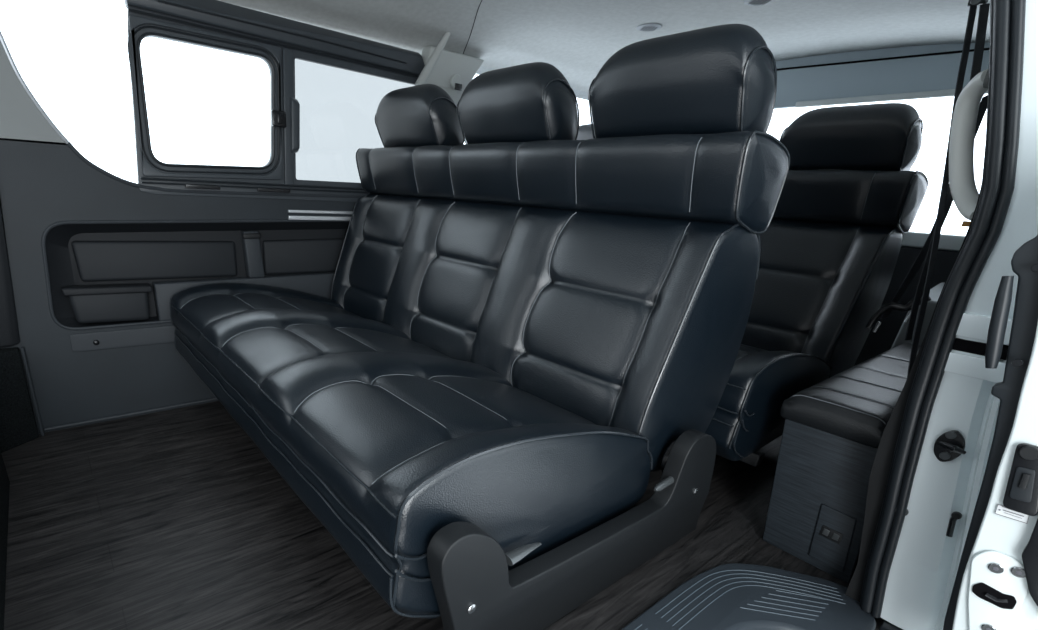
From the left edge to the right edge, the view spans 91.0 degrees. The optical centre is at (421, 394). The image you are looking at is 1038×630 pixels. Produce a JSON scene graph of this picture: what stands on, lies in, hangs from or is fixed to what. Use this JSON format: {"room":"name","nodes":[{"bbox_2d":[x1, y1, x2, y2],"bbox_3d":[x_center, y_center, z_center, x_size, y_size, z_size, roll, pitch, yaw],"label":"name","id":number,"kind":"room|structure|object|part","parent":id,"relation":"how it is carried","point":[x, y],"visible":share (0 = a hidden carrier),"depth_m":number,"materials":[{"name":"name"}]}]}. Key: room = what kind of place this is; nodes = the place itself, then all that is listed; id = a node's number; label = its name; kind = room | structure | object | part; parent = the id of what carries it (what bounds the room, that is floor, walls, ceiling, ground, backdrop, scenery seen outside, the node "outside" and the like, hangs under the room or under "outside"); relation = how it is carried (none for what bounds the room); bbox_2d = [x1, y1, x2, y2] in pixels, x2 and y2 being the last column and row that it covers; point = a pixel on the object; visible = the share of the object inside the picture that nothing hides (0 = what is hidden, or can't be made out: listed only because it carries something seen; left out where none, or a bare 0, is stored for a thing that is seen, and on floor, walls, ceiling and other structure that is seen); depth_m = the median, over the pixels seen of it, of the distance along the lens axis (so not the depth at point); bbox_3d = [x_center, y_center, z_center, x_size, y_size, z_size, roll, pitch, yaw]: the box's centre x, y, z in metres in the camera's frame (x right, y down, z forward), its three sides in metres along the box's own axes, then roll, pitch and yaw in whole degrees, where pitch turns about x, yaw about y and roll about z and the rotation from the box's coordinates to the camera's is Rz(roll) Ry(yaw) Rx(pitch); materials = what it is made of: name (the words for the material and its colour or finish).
{"room":"vehicle interior","nodes":[
{"label":"vehicle interior","id":0,"kind":"room"},
{"bbox_2d":[0,200,19,347],"bbox_3d":[-1.487,-0.333,1.187,0.846,0.575,0.114,-13,27,-34],"label":"wall pillar","id":1,"kind":"structure","parent":0,"point":[9,332],"depth_m":1.48,"materials":[{"name":"black plastic"}]},
{"bbox_2d":[0,42,355,432],"bbox_3d":[-0.461,-0.660,1.969,4.100,1.350,0.070,-13,27,-34],"label":"wall","id":2,"kind":"structure","parent":0,"point":[97,261],"depth_m":1.67,"materials":[{"name":"grey plastic"}]},
{"bbox_2d":[20,347,44,435],"bbox_3d":[-1.237,-0.006,1.594,0.014,0.300,0.010,-13,27,-34],"label":"trim","id":3,"kind":"structure","parent":2,"relation":"attached to","point":[22,350],"depth_m":1.59,"materials":[{"name":"grey plastic"}]},
{"bbox_2d":[0,29,69,143],"bbox_3d":[-1.065,-0.909,1.339,0.139,0.420,0.012,-13,27,-34],"label":"trim","id":4,"kind":"structure","parent":2,"relation":"attached to","point":[2,39],"depth_m":1.36,"materials":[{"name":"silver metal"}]},
{"bbox_2d":[44,397,217,430],"bbox_3d":[-0.036,-0.157,2.502,3.000,0.012,0.012,-13,27,-34],"label":"baseboard","id":5,"kind":"structure","parent":2,"relation":"attached to","point":[215,398],"depth_m":1.79,"materials":[{"name":"grey plastic"}]},
{"bbox_3d":[-0.901,-0.468,1.742,0.506,0.134,0.017,-13,27,-34],"label":"pocket panel","id":6,"kind":"part","parent":2,"relation":"part of","materials":[{"name":"black plastic"}]},
{"bbox_2d":[67,142,362,197],"bbox_3d":[-0.528,-0.787,1.823,1.247,0.126,0.012,-13,27,-34],"label":"trim","id":7,"kind":"structure","parent":2,"relation":"attached to","point":[69,144],"depth_m":1.68,"materials":[{"name":"black plastic"}]},
{"bbox_2d":[127,4,418,201],"bbox_3d":[-0.438,-0.970,1.797,1.087,0.508,0.056,-13,27,-34],"label":"window","id":8,"kind":"structure","parent":2,"relation":"in","point":[323,107],"depth_m":1.78,"materials":[{"name":"grey"}]},
{"bbox_3d":[-0.676,-0.929,1.632,0.471,0.426,0.012,-13,27,-34],"label":"sash","id":9,"kind":"part","parent":8,"relation":"part of","materials":[{"name":"grey"}]},
{"bbox_3d":[-0.471,-0.971,1.776,0.052,0.430,0.016,-13,27,-34],"label":"meeting post","id":10,"kind":"part","parent":8,"relation":"part of","materials":[{"name":"grey"}]},
{"bbox_3d":[-0.246,-1.034,1.949,0.560,0.420,0.003,-13,27,-34],"label":"pane","id":11,"kind":"part","parent":8,"relation":"part of","materials":[{"name":"clear glass"}]},
{"bbox_2d":[124,0,424,75],"bbox_3d":[-0.403,-1.229,1.716,1.076,0.095,0.049,-13,27,-34],"label":"trim","id":12,"kind":"structure","parent":2,"relation":"attached to","point":[415,64],"depth_m":1.67,"materials":[{"name":"grey plastic"}]},
{"bbox_3d":[-0.341,-0.596,2.129,0.670,0.140,0.018,-13,27,-34],"label":"pocket panel","id":13,"kind":"part","parent":2,"relation":"part of","materials":[{"name":"black plastic"}]},
{"bbox_2d":[288,210,352,220],"bbox_3d":[-0.289,-0.726,2.035,0.525,0.036,0.011,-13,27,-34],"label":"rail","id":14,"kind":"object","parent":2,"relation":"attached to","point":[336,218],"visible":0.55,"depth_m":1.96,"materials":[{"name":"silver metal"}]},
{"bbox_2d":[1,401,883,629],"bbox_3d":[0.080,0.277,1.536,4.150,0.030,2.020,-13,27,-34],"label":"floor","id":15,"kind":"structure","parent":0,"point":[173,519],"depth_m":1.24,"materials":[{"name":"black wood"}]},
{"bbox_2d":[0,347,38,452],"bbox_3d":[-1.321,0.075,1.385,0.388,0.300,0.294,-13,27,-34],"label":"panel","id":16,"kind":"object","parent":15,"relation":"on","point":[18,426],"visible":1,"depth_m":1.54,"materials":[{"name":"black plastic"}]},
{"bbox_2d":[170,24,789,629],"bbox_3d":[-0.038,-0.307,1.399,1.002,1.138,1.522,-13,27,-34],"label":"seat","id":17,"kind":"object","parent":15,"relation":"on","point":[524,322],"visible":1,"depth_m":1.07,"materials":[{"name":"black leather"}]},
{"bbox_2d":[171,283,650,617],"bbox_3d":[-0.180,-0.053,1.429,0.689,0.302,1.465,-13,27,-34],"label":"seat cushion","id":18,"kind":"object","parent":17,"relation":"on","point":[397,420],"depth_m":0.99,"materials":[{"name":"black leather"}]},
{"bbox_3d":[0.171,0.260,0.833,0.080,0.016,0.026,-13,27,-34],"label":"slide lever","id":19,"kind":"part","parent":17,"relation":"part of","materials":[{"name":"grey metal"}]},
{"bbox_3d":[0.197,-0.320,1.606,0.378,0.555,1.435,-13,27,-34],"label":"backrest","id":20,"kind":"part","parent":17,"relation":"part of","materials":[{"name":"black leather"}]},
{"bbox_3d":[0.527,0.183,1.068,0.104,0.025,0.017,-13,27,-34],"label":"recline lever","id":21,"kind":"part","parent":17,"relation":"part of","materials":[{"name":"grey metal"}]},
{"bbox_2d":[621,563,875,629],"bbox_3d":[0.273,0.612,0.769,1.682,0.077,0.305,-13,27,-34],"label":"step","id":22,"kind":"structure","parent":15,"relation":"on","point":[733,596],"depth_m":1.10,"materials":[{"name":"grey plastic"}]},
{"bbox_2d":[576,103,927,466],"bbox_3d":[0.792,-0.495,1.979,1.003,1.138,1.484,-13,27,-34],"label":"seat","id":23,"kind":"object","parent":15,"relation":"on","point":[831,244],"visible":0.23,"depth_m":1.58,"materials":[{"name":"black leather"}]},
{"bbox_3d":[0.547,-0.058,1.960,0.040,0.038,1.440,-13,27,-34],"label":"under frame","id":24,"kind":"part","parent":23,"relation":"part of","materials":[{"name":"black metal"}]},
{"bbox_2d":[705,344,829,460],"bbox_3d":[0.663,-0.234,1.993,0.689,0.302,1.465,-13,27,-34],"label":"seat cushion","id":25,"kind":"object","parent":23,"relation":"on","point":[747,417],"depth_m":1.33,"materials":[{"name":"black leather"}]},
{"bbox_3d":[1.040,-0.500,2.169,0.378,0.555,1.435,-13,27,-34],"label":"backrest","id":26,"kind":"part","parent":23,"relation":"part of","materials":[{"name":"black leather"}]},
{"bbox_2d":[763,343,920,583],"bbox_3d":[1.380,0.128,1.507,1.045,0.412,0.254,-13,27,-34],"label":"box","id":27,"kind":"object","parent":15,"relation":"on","point":[834,427],"visible":0.66,"depth_m":1.22,"materials":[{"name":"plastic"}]},
{"bbox_2d":[822,528,829,535],"bbox_3d":[0.983,0.334,1.217,0.003,0.016,0.012,-13,27,-34],"label":"socket","id":28,"kind":"object","parent":27,"relation":"attached to","point":[825,531],"depth_m":1.22,"materials":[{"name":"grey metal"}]},
{"bbox_3d":[0.990,0.337,1.211,0.005,0.029,0.042,-13,27,-34],"label":"socket frame","id":29,"kind":"part","parent":27,"relation":"part of","materials":[{"name":"black plastic"}]},
{"bbox_3d":[0.997,0.346,1.214,0.015,0.142,0.089,-13,27,-34],"label":"outlet panel","id":30,"kind":"part","parent":27,"relation":"part of","materials":[{"name":"wood"}]},
{"bbox_2d":[832,533,839,540],"bbox_3d":[0.994,0.342,1.203,0.003,0.016,0.012,-13,27,-34],"label":"socket","id":31,"kind":"object","parent":27,"relation":"attached to","point":[835,536],"depth_m":1.20,"materials":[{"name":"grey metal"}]},
{"bbox_3d":[1.378,-0.037,1.463,1.038,0.074,0.203,-13,27,-34],"label":"padded lid","id":32,"kind":"part","parent":27,"relation":"part of","materials":[{"name":"black leather"}]},
{"bbox_2d":[879,620,902,629],"bbox_3d":[1.077,0.530,1.051,0.115,0.043,0.166,-13,27,-34],"label":"trim","id":33,"kind":"structure","parent":15,"relation":"on","point":[886,625],"depth_m":1.07,"materials":[{"name":"black plastic"}]},
{"bbox_2d":[891,282,944,348],"bbox_3d":[1.925,-0.096,1.888,0.339,0.599,0.250,-13,27,-34],"label":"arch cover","id":34,"kind":"object","parent":15,"relation":"on","point":[935,292],"visible":0.09,"depth_m":1.79,"materials":[{"name":"grey plastic"}]},
{"bbox_2d":[421,46,483,105],"bbox_3d":[0.113,-1.141,2.154,0.303,0.564,0.069,-13,27,-34],"label":"wall pillar","id":35,"kind":"structure","parent":0,"point":[449,63],"depth_m":2.04,"materials":[{"name":"grey plastic"}]},
{"bbox_2d":[415,32,450,84],"bbox_3d":[0.043,-1.309,1.963,0.128,0.197,0.047,2,22,-4],"label":"guide","id":36,"kind":"object","parent":35,"relation":"attached to","point":[424,75],"visible":0.93,"depth_m":1.96,"materials":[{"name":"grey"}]},
{"bbox_2d":[450,74,461,90],"bbox_3d":[0.144,-1.291,2.069,0.056,0.058,0.018,-13,27,-34],"label":"anchor","id":37,"kind":"object","parent":35,"relation":"attached to","point":[455,80],"visible":1,"depth_m":2.06,"materials":[{"name":"grey plastic"}]},
{"bbox_2d":[218,0,990,99],"bbox_3d":[0.050,-1.048,1.107,4.100,0.181,1.678,-13,27,-34],"label":"ceiling","id":38,"kind":"structure","parent":0,"point":[576,37],"depth_m":1.81,"materials":[{"name":"fabric"}]},
{"bbox_2d":[463,0,481,53],"bbox_3d":[0.218,-1.305,1.701,0.042,0.100,0.804,0,23,-9],"label":"trim","id":39,"kind":"structure","parent":38,"relation":"attached to","point":[481,0],"depth_m":1.90,"materials":[{"name":"black plastic"}]},
{"bbox_2d":[636,23,661,31],"bbox_3d":[0.864,-1.394,1.903,0.090,0.009,0.090,-13,27,-34],"label":"ceiling vent","id":40,"kind":"object","parent":38,"relation":"in","point":[648,27],"visible":1,"depth_m":1.89,"materials":[{"name":"grey plastic"}]},
{"bbox_2d":[744,0,774,5],"bbox_3d":[1.084,-1.262,1.605,0.090,0.009,0.090,-13,27,-34],"label":"ceiling vent","id":41,"kind":"object","parent":38,"relation":"in","point":[747,2],"visible":1,"depth_m":1.61,"materials":[{"name":"grey plastic"}]},
{"bbox_2d":[773,43,989,251],"bbox_3d":[1.718,-0.760,2.363,0.030,1.480,1.980,-13,27,-34],"label":"window frame","id":42,"kind":"structure","parent":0,"point":[935,72],"depth_m":2.02,"materials":[{"name":"grey plastic"}]},
{"bbox_2d":[777,48,988,70],"bbox_3d":[1.648,-1.434,2.214,0.008,0.027,1.400,-13,27,-34],"label":"trim","id":43,"kind":"structure","parent":42,"relation":"attached to","point":[970,50],"depth_m":1.99,"materials":[{"name":"black plastic"}]},
{"bbox_2d":[795,88,987,107],"bbox_3d":[1.889,-1.160,1.948,0.016,0.023,0.760,-13,27,-34],"label":"trim","id":44,"kind":"structure","parent":42,"relation":"attached to","point":[950,92],"depth_m":2.01,"materials":[{"name":"grey plastic"}]},
{"bbox_2d":[854,246,957,365],"bbox_3d":[1.638,-0.439,2.528,0.029,0.712,1.700,-13,27,-34],"label":"trim","id":45,"kind":"structure","parent":42,"relation":"attached to","point":[879,342],"depth_m":2.05,"materials":[{"name":"black plastic"}]},
{"bbox_2d":[902,232,964,250],"bbox_3d":[1.702,-0.770,2.325,0.036,0.055,1.550,-13,27,-34],"label":"trim","id":46,"kind":"structure","parent":42,"relation":"attached to","point":[911,239],"depth_m":1.93,"materials":[{"name":"grey plastic"}]},
{"bbox_2d":[881,0,1037,629],"bbox_3d":[1.009,-0.168,0.905,0.069,1.344,0.376,-13,27,-34],"label":"door frame","id":47,"kind":"structure","parent":0,"point":[925,563],"depth_m":0.94,"materials":[{"name":"white paint"}]},
{"bbox_2d":[859,0,1025,617],"bbox_3d":[0.947,-0.193,0.941,0.025,1.357,0.300,-13,27,-34],"label":"strip","id":48,"kind":"object","parent":47,"relation":"attached to","point":[1007,25],"visible":1,"depth_m":0.89,"materials":[{"name":"black rubber"}]},
{"bbox_2d":[934,430,965,461],"bbox_3d":[0.989,0.101,0.938,0.035,0.065,0.045,-13,27,-34],"label":"striker","id":49,"kind":"object","parent":47,"relation":"attached to","point":[950,445],"visible":1,"depth_m":0.94,"materials":[{"name":"black plastic"}]},
{"bbox_2d":[946,511,961,536],"bbox_3d":[1.026,0.250,0.968,0.012,0.054,0.016,-13,27,-34],"label":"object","id":50,"kind":"object","parent":47,"relation":"attached to","point":[955,515],"visible":1,"depth_m":0.97,"materials":[{"name":"black plastic"}]},
{"bbox_2d":[943,234,1037,629],"bbox_3d":[1.342,0.013,1.012,1.001,0.916,0.330,-13,27,-34],"label":"sliding door","id":51,"kind":"structure","parent":47,"relation":"attached to","point":[995,587],"depth_m":0.79,"materials":[{"name":"white paint"}]},
{"bbox_3d":[0.939,0.346,0.831,0.005,0.187,0.079,-13,27,-34],"label":"lock plate","id":52,"kind":"part","parent":51,"relation":"part of","materials":[{"name":"white paint"}]},
{"bbox_2d":[995,504,1028,523],"bbox_3d":[0.932,0.187,0.790,0.001,0.020,0.037,-13,27,-34],"label":"label","id":53,"kind":"object","parent":51,"relation":"attached to","point":[1004,513],"depth_m":0.79,"materials":[{"name":"grey paper"}]},
{"bbox_3d":[0.921,0.089,0.758,0.004,0.022,0.022,-13,27,-34],"label":"key knob","id":54,"kind":"part","parent":51,"relation":"part of","materials":[{"name":"black"}]},
{"bbox_3d":[0.958,0.263,0.769,0.014,0.162,0.065,-13,27,-34],"label":"handle","id":55,"kind":"part","parent":51,"relation":"part of","materials":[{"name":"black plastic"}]},
{"bbox_3d":[1.601,-0.313,1.365,1.430,1.360,0.323,-13,27,-34],"label":"wall","id":56,"kind":"structure","parent":0,"visible":0},
{"bbox_2d":[845,0,990,601],"bbox_3d":[0.974,-0.192,0.979,0.050,1.360,0.282,-13,27,-34],"label":"trim","id":57,"kind":"structure","parent":56,"relation":"attached to","point":[879,474],"depth_m":1.06,"materials":[{"name":"rubber"}]},
{"bbox_2d":[949,68,988,220],"bbox_3d":[1.010,-0.445,0.903,0.075,0.256,0.124,-13,27,-34],"label":"handle","id":58,"kind":"object","parent":56,"relation":"attached to","point":[964,192],"visible":0.8,"depth_m":0.93,"materials":[{"name":"white plastic"}]},
{"bbox_2d":[961,221,970,226],"bbox_3d":[1.030,-0.322,0.944,0.002,0.010,0.016,-13,27,-34],"label":"tag","id":59,"kind":"object","parent":58,"relation":"attached to","point":[965,223],"visible":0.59,"depth_m":0.95,"materials":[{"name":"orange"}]},
{"bbox_2d":[968,0,987,6],"bbox_3d":[1.022,-0.724,0.920,0.023,0.021,0.024,-13,27,-34],"label":"loop","id":60,"kind":"object","parent":56,"relation":"attached to","point":[972,2],"visible":1,"depth_m":0.92,"materials":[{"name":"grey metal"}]},
{"bbox_2d":[880,3,989,318],"bbox_3d":[1.155,-0.453,1.117,0.342,0.628,0.061,-15,29,-37],"label":"belt","id":61,"kind":"object","parent":60,"relation":"hanging from","point":[984,8],"visible":0.51,"depth_m":0.95,"materials":[{"name":"grey fabric"}]},
{"bbox_2d":[866,293,930,332],"bbox_3d":[1.198,-0.208,1.262,0.029,0.113,0.100,-13,27,-34],"label":"stalk","id":62,"kind":"object","parent":61,"relation":"attached to","point":[906,307],"visible":0.84,"depth_m":1.28,"materials":[{"name":"black plastic"}]},
{"bbox_2d":[905,95,987,339],"bbox_3d":[1.098,-0.354,1.066,0.112,0.490,0.029,-6,24,-21],"label":"belt","id":63,"kind":"object","parent":61,"relation":"attached to","point":[983,104],"visible":0.59,"depth_m":1.12,"materials":[{"name":"grey fabric"}]},
{"bbox_2d":[907,4,976,377],"bbox_3d":[1.031,-0.343,1.001,0.027,0.754,0.161,-6,24,-22],"label":"belt","id":64,"kind":"object","parent":60,"relation":"hanging from","point":[972,11],"visible":0.77,"depth_m":1.00,"materials":[{"name":"grey fabric"}]}
]}

